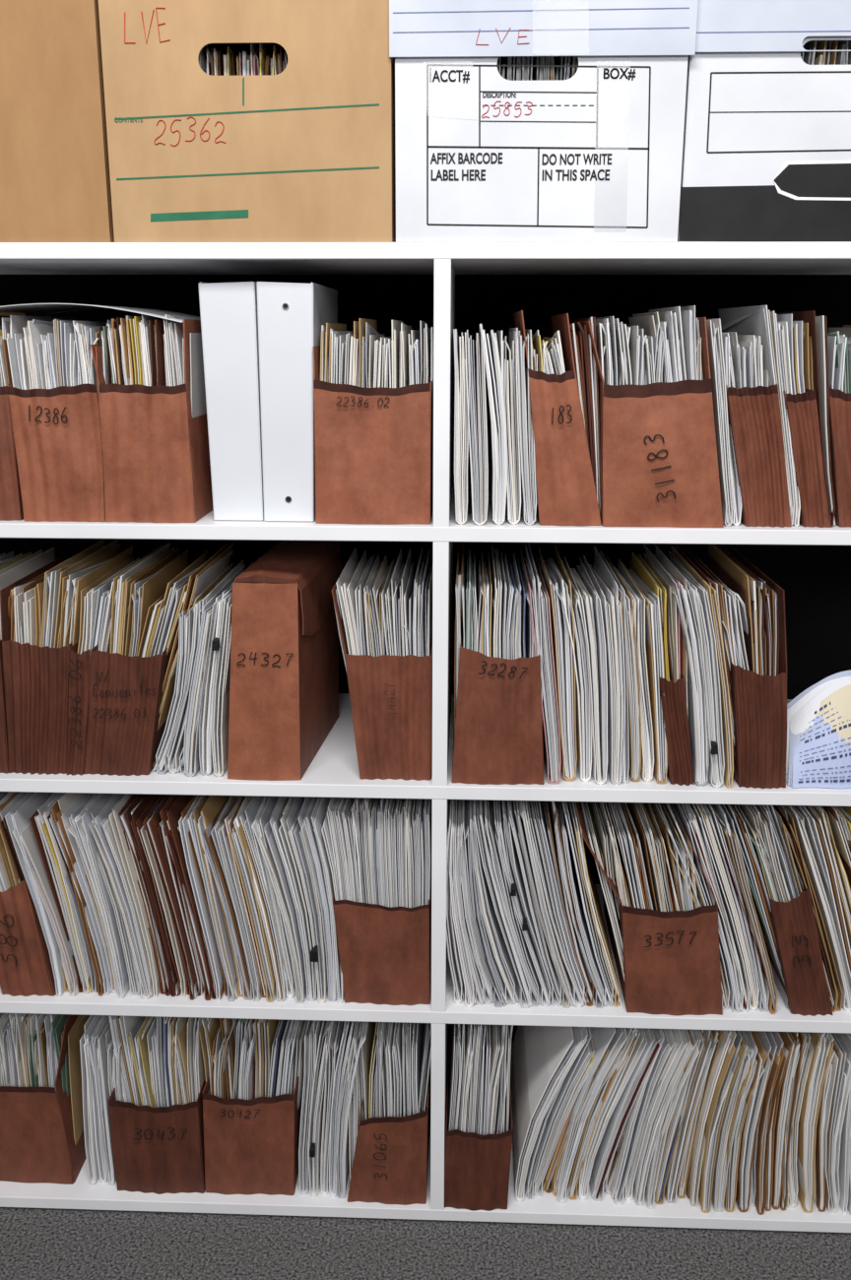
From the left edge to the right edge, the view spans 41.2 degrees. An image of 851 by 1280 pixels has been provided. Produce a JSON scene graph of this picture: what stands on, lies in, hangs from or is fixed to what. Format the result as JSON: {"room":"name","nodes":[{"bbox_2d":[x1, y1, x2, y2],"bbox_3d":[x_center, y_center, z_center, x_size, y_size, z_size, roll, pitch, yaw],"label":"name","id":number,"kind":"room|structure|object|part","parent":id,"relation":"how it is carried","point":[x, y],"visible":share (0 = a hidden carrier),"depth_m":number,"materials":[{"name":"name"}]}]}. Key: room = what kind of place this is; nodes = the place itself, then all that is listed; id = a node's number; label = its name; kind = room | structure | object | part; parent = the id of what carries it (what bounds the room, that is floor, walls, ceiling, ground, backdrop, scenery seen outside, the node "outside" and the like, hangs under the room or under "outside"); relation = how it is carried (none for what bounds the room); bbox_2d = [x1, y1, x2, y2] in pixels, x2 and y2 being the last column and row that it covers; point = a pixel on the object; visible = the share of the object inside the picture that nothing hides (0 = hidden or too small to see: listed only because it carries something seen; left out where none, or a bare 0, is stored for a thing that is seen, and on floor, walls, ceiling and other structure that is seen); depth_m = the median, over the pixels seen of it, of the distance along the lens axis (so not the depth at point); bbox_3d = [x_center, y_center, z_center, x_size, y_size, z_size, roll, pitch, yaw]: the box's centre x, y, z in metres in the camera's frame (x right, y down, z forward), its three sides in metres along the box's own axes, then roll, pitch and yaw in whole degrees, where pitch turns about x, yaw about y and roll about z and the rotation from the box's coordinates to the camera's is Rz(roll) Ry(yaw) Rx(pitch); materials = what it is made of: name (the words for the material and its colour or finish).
{"room":"office","nodes":[
{"label":"office","id":0,"kind":"room"},
{"bbox_2d":[0,1207,850,1279],"bbox_3d":[-0.025,1.143,0.607,5.000,0.050,3.070,1,15,2],"label":"floor","id":1,"kind":"structure","parent":0,"point":[36,1244],"depth_m":1.58,"materials":[{"name":"grey carpet"}]},
{"bbox_2d":[0,241,850,1232],"bbox_3d":[0.055,0.145,1.636,1.660,1.334,0.386,1,15,2],"label":"shelving unit","id":2,"kind":"object","parent":1,"relation":"on","point":[449,287],"visible":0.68,"depth_m":1.55,"materials":[{"name":"white laminate"}]},
{"bbox_2d":[0,547,54,772],"bbox_3d":[-0.578,0.014,1.582,0.110,0.262,0.278,1,15,2],"label":"pocket","id":3,"kind":"object","parent":2,"relation":"on","point":[13,568],"visible":0.2,"depth_m":1.50,"materials":[{"name":"brown cardboard"}]},
{"bbox_2d":[0,791,56,996],"bbox_3d":[-0.579,0.329,1.664,0.141,0.268,0.278,1,15,2],"label":"pocket","id":4,"kind":"object","parent":2,"relation":"on","point":[26,969],"visible":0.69,"depth_m":1.55,"materials":[{"name":"brown cardboard"}]},
{"bbox_2d":[0,312,75,519],"bbox_3d":[-0.549,-0.306,1.495,0.117,0.254,0.275,1,15,2],"label":"pocket","id":5,"kind":"object","parent":2,"relation":"on","point":[11,323],"visible":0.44,"depth_m":1.38,"materials":[{"name":"brown cardboard"}]},
{"bbox_2d":[0,1013,90,1184],"bbox_3d":[-0.615,0.632,1.764,0.223,0.276,0.276,1,15,2],"label":"pocket","id":6,"kind":"object","parent":2,"relation":"on","point":[42,1133],"visible":0.56,"depth_m":1.65,"materials":[{"name":"brown cardboard"}]},
{"bbox_2d":[0,319,107,521],"bbox_3d":[-0.444,-0.296,1.488,0.121,0.240,0.278,1,15,2],"label":"pocket","id":7,"kind":"object","parent":2,"relation":"on","point":[53,393],"visible":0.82,"depth_m":1.37,"materials":[{"name":"brown cardboard"}]},
{"bbox_2d":[0,0,114,242],"bbox_3d":[-0.507,-0.648,1.439,0.322,0.296,0.384,1,15,2],"label":"storage box","id":8,"kind":"object","parent":2,"relation":"on","point":[55,178],"visible":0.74,"depth_m":1.26,"materials":[{"name":"beige cardboard"}]},
{"bbox_2d":[0,538,133,774],"bbox_3d":[-0.483,0.012,1.578,0.116,0.267,0.277,1,15,2],"label":"pocket","id":9,"kind":"object","parent":2,"relation":"on","point":[50,602],"visible":0.75,"depth_m":1.46,"materials":[{"name":"brown cardboard"}]},
{"bbox_2d":[4,791,129,998],"bbox_3d":[-0.482,0.320,1.665,0.144,0.286,0.283,1,15,2],"label":"file folders","id":10,"kind":"object","parent":2,"relation":"on","point":[58,859],"visible":0.48,"depth_m":1.54,"materials":[{"name":"paper"}]},
{"bbox_2d":[79,1015,116,1185],"bbox_3d":[-0.471,0.644,1.764,0.039,0.254,0.277,1,15,2],"label":"file folders","id":11,"kind":"object","parent":2,"relation":"on","point":[94,1047],"visible":0.45,"depth_m":1.64,"materials":[{"name":"paper"}]},
{"bbox_2d":[66,554,147,774],"bbox_3d":[-0.426,0.020,1.575,0.078,0.254,0.278,1,15,2],"label":"pocket","id":12,"kind":"object","parent":2,"relation":"on","point":[99,599],"visible":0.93,"depth_m":1.46,"materials":[{"name":"brown cardboard"}]},
{"bbox_2d":[80,793,160,998],"bbox_3d":[-0.409,0.326,1.661,0.089,0.277,0.280,1,15,2],"label":"file folders","id":13,"kind":"object","parent":2,"relation":"on","point":[115,862],"visible":0.4,"depth_m":1.54,"materials":[{"name":"paper"}]},
{"bbox_2d":[90,314,213,522],"bbox_3d":[-0.332,-0.298,1.482,0.116,0.246,0.275,1,15,2],"label":"pocket","id":14,"kind":"object","parent":2,"relation":"on","point":[157,464],"visible":0.91,"depth_m":1.36,"materials":[{"name":"brown cardboard"}]},
{"bbox_2d":[0,303,200,322],"bbox_3d":[-0.408,-0.421,1.463,0.254,0.022,0.266,1,15,2],"label":"paper sheet","id":15,"kind":"object","parent":14,"relation":"on","point":[42,308],"visible":0.9,"depth_m":1.44,"materials":[{"name":"white paper"}]},
{"bbox_2d":[107,1015,205,1194],"bbox_3d":[-0.385,0.633,1.742,0.137,0.287,0.278,1,15,2],"label":"pocket","id":16,"kind":"object","parent":2,"relation":"on","point":[156,1066],"visible":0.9,"depth_m":1.63,"materials":[{"name":"brown cardboard"}]},
{"bbox_2d":[84,542,234,775],"bbox_3d":[-0.363,0.016,1.574,0.157,0.263,0.278,1,15,2],"label":"pocket","id":17,"kind":"object","parent":2,"relation":"on","point":[132,683],"visible":0.94,"depth_m":1.46,"materials":[{"name":"brown cardboard"}]},
{"bbox_2d":[118,793,224,1000],"bbox_3d":[-0.342,0.324,1.662,0.132,0.280,0.282,1,15,2],"label":"file folders","id":18,"kind":"object","parent":2,"relation":"on","point":[156,827],"visible":0.6,"depth_m":1.54,"materials":[{"name":"paper"}]},
{"bbox_2d":[153,560,243,773],"bbox_3d":[-0.312,0.028,1.583,0.081,0.235,0.270,1,15,2],"label":"file folders","id":19,"kind":"object","parent":2,"relation":"on","point":[169,753],"visible":0.41,"depth_m":1.47,"materials":[{"name":"paper"}]},
{"bbox_2d":[183,557,259,776],"bbox_3d":[-0.274,0.027,1.577,0.071,0.240,0.274,1,15,2],"label":"file folders","id":20,"kind":"object","parent":2,"relation":"on","point":[208,749],"visible":0.56,"depth_m":1.46,"materials":[{"name":"paper"}]},
{"bbox_2d":[211,637,220,650],"bbox_3d":[-0.263,0.005,1.425,0.009,0.013,0.016,1,15,2],"label":"binder clip","id":21,"kind":"object","parent":20,"relation":"attached to","point":[216,645],"visible":1,"depth_m":1.42,"materials":[{"name":"black metal"}]},
{"bbox_2d":[197,281,263,520],"bbox_3d":[-0.229,-0.317,1.484,0.067,0.282,0.255,1,15,2],"label":"ring binder","id":22,"kind":"object","parent":2,"relation":"on","point":[227,310],"visible":0.75,"depth_m":1.36,"materials":[{"name":"white plastic"}]},
{"bbox_2d":[187,795,295,1002],"bbox_3d":[-0.246,0.326,1.656,0.140,0.281,0.281,1,15,2],"label":"file folders","id":23,"kind":"object","parent":2,"relation":"on","point":[245,915],"visible":0.68,"depth_m":1.53,"materials":[{"name":"paper"}]},
{"bbox_2d":[98,0,395,242],"bbox_3d":[-0.189,-0.644,1.427,0.330,0.296,0.384,1,15,2],"label":"storage box","id":24,"kind":"object","parent":2,"relation":"on","point":[227,120],"visible":0.9,"depth_m":1.26,"materials":[{"name":"cardboard"}]},
{"bbox_2d":[199,1018,308,1195],"bbox_3d":[-0.247,0.639,1.740,0.146,0.276,0.277,1,15,2],"label":"pocket","id":25,"kind":"object","parent":2,"relation":"on","point":[254,1068],"visible":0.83,"depth_m":1.63,"materials":[{"name":"brown cardboard"}]},
{"bbox_2d":[227,540,342,780],"bbox_3d":[-0.189,0.015,1.551,0.104,0.277,0.264,2,15,7],"label":"wallet","id":26,"kind":"object","parent":2,"relation":"on","point":[284,684],"visible":0.98,"depth_m":1.45,"materials":[{"name":"brown cardboard"}]},
{"bbox_2d":[256,281,337,521],"bbox_3d":[-0.160,-0.315,1.478,0.068,0.282,0.256,1,15,2],"label":"ring binder","id":27,"kind":"object","parent":2,"relation":"on","point":[290,316],"visible":0.89,"depth_m":1.35,"materials":[{"name":"white plastic"}]},
{"bbox_2d":[252,796,343,1003],"bbox_3d":[-0.165,0.331,1.653,0.115,0.272,0.278,1,15,2],"label":"file folders","id":28,"kind":"object","parent":2,"relation":"on","point":[299,861],"visible":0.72,"depth_m":1.53,"materials":[{"name":"paper"}]},
{"bbox_2d":[310,945,318,961],"bbox_3d":[-0.150,0.424,1.533,0.011,0.016,0.016,1,15,2],"label":"binder clip","id":29,"kind":"object","parent":28,"relation":"attached to","point":[314,950],"visible":1,"depth_m":1.53,"materials":[{"name":"black metal"}]},
{"bbox_2d":[298,1020,368,1198],"bbox_3d":[-0.128,0.637,1.739,0.100,0.282,0.276,1,15,2],"label":"file folders","id":30,"kind":"object","parent":2,"relation":"on","point":[325,1108],"visible":0.67,"depth_m":1.62,"materials":[{"name":"paper"}]},
{"bbox_2d":[309,1143,315,1156],"bbox_3d":[-0.161,0.729,1.619,0.008,0.012,0.016,1,15,2],"label":"binder clip","id":31,"kind":"object","parent":30,"relation":"attached to","point":[312,1147],"visible":1,"depth_m":1.61,"materials":[{"name":"black metal"}]},
{"bbox_2d":[313,318,433,523],"bbox_3d":[-0.058,-0.292,1.474,0.141,0.241,0.276,1,15,2],"label":"pocket","id":32,"kind":"object","parent":2,"relation":"on","point":[373,393],"visible":1,"depth_m":1.36,"materials":[{"name":"brown cardboard"}]},
{"bbox_2d":[326,797,432,1005],"bbox_3d":[-0.057,0.324,1.643,0.138,0.292,0.276,1,15,2],"label":"pocket","id":33,"kind":"object","parent":2,"relation":"on","point":[381,847],"visible":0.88,"depth_m":1.52,"materials":[{"name":"brown cardboard"}]},
{"bbox_2d":[331,547,432,780],"bbox_3d":[-0.050,0.021,1.563,0.127,0.258,0.278,1,15,2],"label":"pocket","id":34,"kind":"object","parent":2,"relation":"on","point":[384,612],"visible":0.98,"depth_m":1.45,"materials":[{"name":"brown cardboard"}]},
{"bbox_2d":[347,1021,431,1205],"bbox_3d":[-0.045,0.645,1.723,0.125,0.276,0.277,1,15,2],"label":"pocket","id":35,"kind":"object","parent":2,"relation":"on","point":[389,1114],"visible":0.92,"depth_m":1.62,"materials":[{"name":"brown cardboard"}]},
{"bbox_2d":[444,1024,512,1211],"bbox_3d":[0.078,0.636,1.710,0.099,0.300,0.276,1,15,2],"label":"pocket","id":36,"kind":"object","parent":2,"relation":"on","point":[479,1127],"visible":0.81,"depth_m":1.60,"materials":[{"name":"brown cardboard"}]},
{"bbox_2d":[446,799,518,1007],"bbox_3d":[0.082,0.333,1.645,0.104,0.274,0.278,1,15,2],"label":"file folders","id":37,"kind":"object","parent":2,"relation":"on","point":[479,957],"visible":0.74,"depth_m":1.53,"materials":[{"name":"paper"}]},
{"bbox_2d":[452,323,536,524],"bbox_3d":[0.088,-0.289,1.474,0.102,0.235,0.278,1,15,2],"label":"file folders","id":38,"kind":"object","parent":2,"relation":"on","point":[500,368],"visible":0.98,"depth_m":1.36,"materials":[{"name":"paper"}]},
{"bbox_2d":[450,542,544,784],"bbox_3d":[0.098,0.021,1.547,0.119,0.268,0.278,1,15,2],"label":"pocket","id":39,"kind":"object","parent":2,"relation":"on","point":[497,736],"visible":1,"depth_m":1.43,"materials":[{"name":"brown cardboard"}]},
{"bbox_2d":[473,799,574,1008],"bbox_3d":[0.139,0.326,1.641,0.141,0.289,0.281,1,15,2],"label":"file folders","id":40,"kind":"object","parent":2,"relation":"on","point":[505,842],"visible":0.74,"depth_m":1.52,"materials":[{"name":"paper"}]},
{"bbox_2d":[510,883,515,895],"bbox_3d":[0.116,0.330,1.497,0.008,0.011,0.016,1,15,2],"label":"binder clip","id":41,"kind":"object","parent":40,"relation":"attached to","point":[513,889],"visible":1,"depth_m":1.49,"materials":[{"name":"black metal"}]},
{"bbox_2d":[521,917,527,930],"bbox_3d":[0.132,0.379,1.509,0.008,0.011,0.016,1,15,2],"label":"binder clip","id":42,"kind":"object","parent":40,"relation":"attached to","point":[524,924],"visible":1,"depth_m":1.50,"materials":[{"name":"black metal"}]},
{"bbox_2d":[388,0,698,242],"bbox_3d":[0.132,-0.628,1.418,0.328,0.271,0.385,1,15,2],"label":"storage box","id":43,"kind":"object","parent":2,"relation":"on","point":[516,120],"visible":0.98,"depth_m":1.24,"materials":[{"name":"white cardboard"}]},
{"bbox_3d":[0.132,-0.718,1.394,0.328,0.079,0.384,1,15,2],"label":"lid","id":44,"kind":"part","parent":43,"relation":"part of","materials":[{"name":"white cardboard"}]},
{"bbox_3d":[0.125,-0.666,1.211,0.328,0.076,0.003,1,15,2],"label":"lid","id":45,"kind":"part","parent":43,"relation":"part of","materials":[{"name":"white cardboard"}]},
{"bbox_2d":[510,1024,590,1201],"bbox_3d":[0.184,0.642,1.734,0.100,0.277,0.280,1,15,2],"label":"file folders","id":46,"kind":"object","parent":2,"relation":"on","point":[544,1059],"visible":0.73,"depth_m":1.63,"materials":[{"name":"paper"}]},
{"bbox_2d":[512,310,601,525],"bbox_3d":[0.167,-0.294,1.463,0.103,0.250,0.280,1,15,2],"label":"pocket","id":47,"kind":"object","parent":2,"relation":"on","point":[566,495],"visible":0.94,"depth_m":1.34,"materials":[{"name":"brown cardboard"}]},
{"bbox_2d":[532,1029,615,1196],"bbox_3d":[0.216,0.654,1.744,0.110,0.248,0.272,1,15,2],"label":"file folders","id":48,"kind":"object","parent":2,"relation":"on","point":[545,1179],"visible":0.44,"depth_m":1.62,"materials":[{"name":"paper"}]},
{"bbox_2d":[519,544,629,784],"bbox_3d":[0.200,0.022,1.555,0.134,0.264,0.281,1,15,2],"label":"file folders","id":49,"kind":"object","parent":2,"relation":"on","point":[585,702],"visible":0.91,"depth_m":1.44,"materials":[{"name":"paper"}]},
{"bbox_2d":[526,800,622,1008],"bbox_3d":[0.206,0.327,1.638,0.136,0.289,0.275,1,15,2],"label":"file folders","id":50,"kind":"object","parent":2,"relation":"on","point":[571,895],"visible":0.8,"depth_m":1.53,"materials":[{"name":"paper"}]},
{"bbox_2d":[569,317,600,517],"bbox_3d":[0.199,-0.296,1.487,0.047,0.244,0.268,1,15,2],"label":"file folders","id":51,"kind":"object","parent":2,"relation":"on","point":[586,369],"visible":0.42,"depth_m":1.36,"materials":[{"name":"paper"}]},
{"bbox_2d":[555,1026,646,1203],"bbox_3d":[0.254,0.639,1.730,0.117,0.285,0.280,1,15,2],"label":"file folders","id":52,"kind":"object","parent":2,"relation":"on","point":[578,1155],"visible":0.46,"depth_m":1.60,"materials":[{"name":"paper"}]},
{"bbox_2d":[589,1028,664,1201],"bbox_3d":[0.292,0.645,1.733,0.092,0.273,0.282,1,15,2],"label":"file folders","id":53,"kind":"object","parent":2,"relation":"on","point":[605,1162],"visible":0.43,"depth_m":1.61,"materials":[{"name":"paper"}]},
{"bbox_2d":[606,555,667,784],"bbox_3d":[0.281,0.030,1.558,0.070,0.247,0.282,1,15,2],"label":"file folders","id":54,"kind":"object","parent":2,"relation":"on","point":[648,745],"visible":0.6,"depth_m":1.44,"materials":[{"name":"paper"}]},
{"bbox_2d":[569,305,723,527],"bbox_3d":[0.278,-0.294,1.454,0.171,0.256,0.280,1,15,2],"label":"pocket","id":55,"kind":"object","parent":2,"relation":"on","point":[659,460],"visible":0.96,"depth_m":1.34,"materials":[{"name":"brown cardboard"}]},
{"bbox_2d":[575,801,722,1015],"bbox_3d":[0.308,0.340,1.624,0.199,0.271,0.277,1,15,2],"label":"pocket","id":56,"kind":"object","parent":2,"relation":"on","point":[666,949],"visible":0.92,"depth_m":1.51,"materials":[{"name":"brown cardboard"}]},
{"bbox_2d":[609,1028,699,1209],"bbox_3d":[0.328,0.649,1.723,0.106,0.270,0.279,1,15,2],"label":"file folders","id":57,"kind":"object","parent":2,"relation":"on","point":[637,1167],"visible":0.48,"depth_m":1.60,"materials":[{"name":"paper"}]},
{"bbox_2d":[631,545,694,785],"bbox_3d":[0.321,0.023,1.547,0.059,0.265,0.278,1,15,2],"label":"pocket","id":58,"kind":"object","parent":2,"relation":"on","point":[673,687],"visible":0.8,"depth_m":1.44,"materials":[{"name":"brown cardboard"}]},
{"bbox_2d":[653,1029,721,1204],"bbox_3d":[0.385,0.639,1.727,0.097,0.287,0.278,1,15,2],"label":"file folders","id":59,"kind":"object","parent":2,"relation":"on","point":[673,1177],"visible":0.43,"depth_m":1.60,"materials":[{"name":"paper"}]},
{"bbox_2d":[642,543,733,788],"bbox_3d":[0.354,0.024,1.545,0.088,0.266,0.280,1,15,2],"label":"file folders","id":60,"kind":"object","parent":2,"relation":"on","point":[708,697],"visible":0.75,"depth_m":1.42,"materials":[{"name":"paper"}]},
{"bbox_2d":[709,740,717,754],"bbox_3d":[0.364,0.136,1.433,0.009,0.013,0.016,1,15,2],"label":"binder clip","id":61,"kind":"object","parent":60,"relation":"attached to","point":[714,746],"visible":1,"depth_m":1.43,"materials":[{"name":"black metal"}]},
{"bbox_2d":[649,802,776,1014],"bbox_3d":[0.403,0.328,1.631,0.160,0.292,0.281,1,15,2],"label":"file folders","id":62,"kind":"object","parent":2,"relation":"on","point":[746,977],"visible":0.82,"depth_m":1.51,"materials":[{"name":"paper"}]},
{"bbox_2d":[688,1029,757,1213],"bbox_3d":[0.423,0.644,1.713,0.072,0.285,0.280,1,15,2],"label":"file folders","id":63,"kind":"object","parent":2,"relation":"on","point":[736,1050],"visible":0.52,"depth_m":1.59,"materials":[{"name":"paper"}]},
{"bbox_2d":[705,319,741,526],"bbox_3d":[0.360,-0.290,1.467,0.056,0.242,0.277,1,15,2],"label":"file folders","id":64,"kind":"object","parent":2,"relation":"on","point":[718,345],"visible":0.42,"depth_m":1.34,"materials":[{"name":"paper"}]},
{"bbox_2d":[675,544,786,788],"bbox_3d":[0.409,0.022,1.537,0.113,0.272,0.277,1,15,2],"label":"pocket","id":65,"kind":"object","parent":2,"relation":"on","point":[750,606],"visible":0.82,"depth_m":1.42,"materials":[{"name":"brown cardboard"}]},
{"bbox_2d":[723,1030,776,1212],"bbox_3d":[0.460,0.653,1.716,0.058,0.266,0.279,1,15,2],"label":"file folders","id":66,"kind":"object","parent":2,"relation":"on","point":[740,1178],"visible":0.43,"depth_m":1.59,"materials":[{"name":"paper"}]},
{"bbox_2d":[721,331,791,526],"bbox_3d":[0.402,-0.281,1.463,0.090,0.226,0.277,1,15,2],"label":"pocket","id":67,"kind":"object","parent":2,"relation":"on","point":[753,406],"visible":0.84,"depth_m":1.34,"materials":[{"name":"brown cardboard"}]},
{"bbox_2d":[717,305,800,526],"bbox_3d":[0.427,-0.296,1.463,0.062,0.257,0.274,1,15,2],"label":"file folders","id":68,"kind":"object","parent":2,"relation":"on","point":[757,320],"visible":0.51,"depth_m":1.34,"materials":[{"name":"paper"}]},
{"bbox_2d":[676,0,850,242],"bbox_3d":[0.460,-0.624,1.415,0.344,0.270,0.385,1,15,2],"label":"storage box","id":69,"kind":"object","parent":2,"relation":"on","point":[766,146],"visible":0.74,"depth_m":1.24,"materials":[{"name":"white cardboard"}]},
{"bbox_3d":[0.444,-0.667,1.206,0.327,0.072,0.003,1,15,2],"label":"lid","id":70,"kind":"part","parent":69,"relation":"part of","materials":[{"name":"white cardboard"}]},
{"bbox_2d":[723,804,831,1016],"bbox_3d":[0.480,0.331,1.620,0.151,0.292,0.278,1,15,2],"label":"pocket","id":71,"kind":"object","parent":2,"relation":"on","point":[786,918],"visible":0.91,"depth_m":1.51,"materials":[{"name":"brown cardboard"}]},
{"bbox_2d":[754,1031,803,1215],"bbox_3d":[0.498,0.640,1.708,0.050,0.297,0.278,1,15,2],"label":"file folders","id":72,"kind":"object","parent":2,"relation":"on","point":[779,1101],"visible":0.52,"depth_m":1.59,"materials":[{"name":"paper"}]},
{"bbox_2d":[775,314,831,527],"bbox_3d":[0.459,-0.290,1.458,0.070,0.247,0.277,1,15,2],"label":"pocket","id":73,"kind":"object","parent":2,"relation":"on","point":[800,407],"visible":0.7,"depth_m":1.34,"materials":[{"name":"brown cardboard"}]},
{"bbox_2d":[775,310,834,527],"bbox_3d":[0.474,-0.291,1.458,0.050,0.251,0.267,1,15,2],"label":"file folders","id":74,"kind":"object","parent":2,"relation":"on","point":[817,325],"visible":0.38,"depth_m":1.33,"materials":[{"name":"cardboard"}]},
{"bbox_2d":[783,1031,833,1213],"bbox_3d":[0.541,0.642,1.715,0.061,0.289,0.281,1,15,2],"label":"file folders","id":75,"kind":"object","parent":2,"relation":"on","point":[817,1047],"visible":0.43,"depth_m":1.59,"materials":[{"name":"paper"}]},
{"bbox_2d":[771,804,850,1012],"bbox_3d":[0.545,0.327,1.625,0.155,0.297,0.281,1,15,2],"label":"file folders","id":76,"kind":"object","parent":2,"relation":"on","point":[816,864],"visible":0.61,"depth_m":1.50,"materials":[{"name":"paper"}]},
{"bbox_2d":[785,670,850,788],"bbox_3d":[0.540,0.112,1.470,0.163,0.134,0.090,-3,16,-11],"label":"paper sheet","id":77,"kind":"object","parent":2,"relation":"on","point":[818,719],"visible":0.98,"depth_m":1.45,"materials":[{"name":"paper"}]},
{"bbox_2d":[815,1032,850,1214],"bbox_3d":[0.580,0.648,1.709,0.054,0.280,0.276,1,15,2],"label":"file folders","id":78,"kind":"object","parent":2,"relation":"on","point":[833,1126],"visible":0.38,"depth_m":1.59,"materials":[{"name":"paper"}]},
{"bbox_2d":[827,330,850,526],"bbox_3d":[0.514,-0.280,1.460,0.078,0.227,0.275,1,15,2],"label":"pocket","id":79,"kind":"object","parent":2,"relation":"on","point":[838,344],"visible":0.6,"depth_m":1.34,"materials":[{"name":"brown cardboard"}]},
{"bbox_2d":[827,806,850,868],"bbox_3d":[0.619,0.331,1.621,0.166,0.292,0.284,1,15,2],"label":"file folders","id":80,"kind":"object","parent":2,"relation":"on","point":[844,812],"visible":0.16,"depth_m":1.49,"materials":[{"name":"paper"}]},
{"bbox_2d":[828,324,850,332],"bbox_3d":[0.583,-0.286,1.459,0.125,0.240,0.279,1,15,2],"label":"file folders","id":81,"kind":"object","parent":2,"relation":"on","point":[845,328],"visible":0.03,"depth_m":1.52,"materials":[{"name":"paper"}]},
{"bbox_2d":[846,1141,850,1213],"bbox_3d":[0.629,0.645,1.705,0.061,0.287,0.282,1,15,2],"label":"file folders","id":82,"kind":"object","parent":2,"relation":"on","point":[849,1191],"visible":0.02,"depth_m":1.60,"materials":[{"name":"paper"}]}
]}

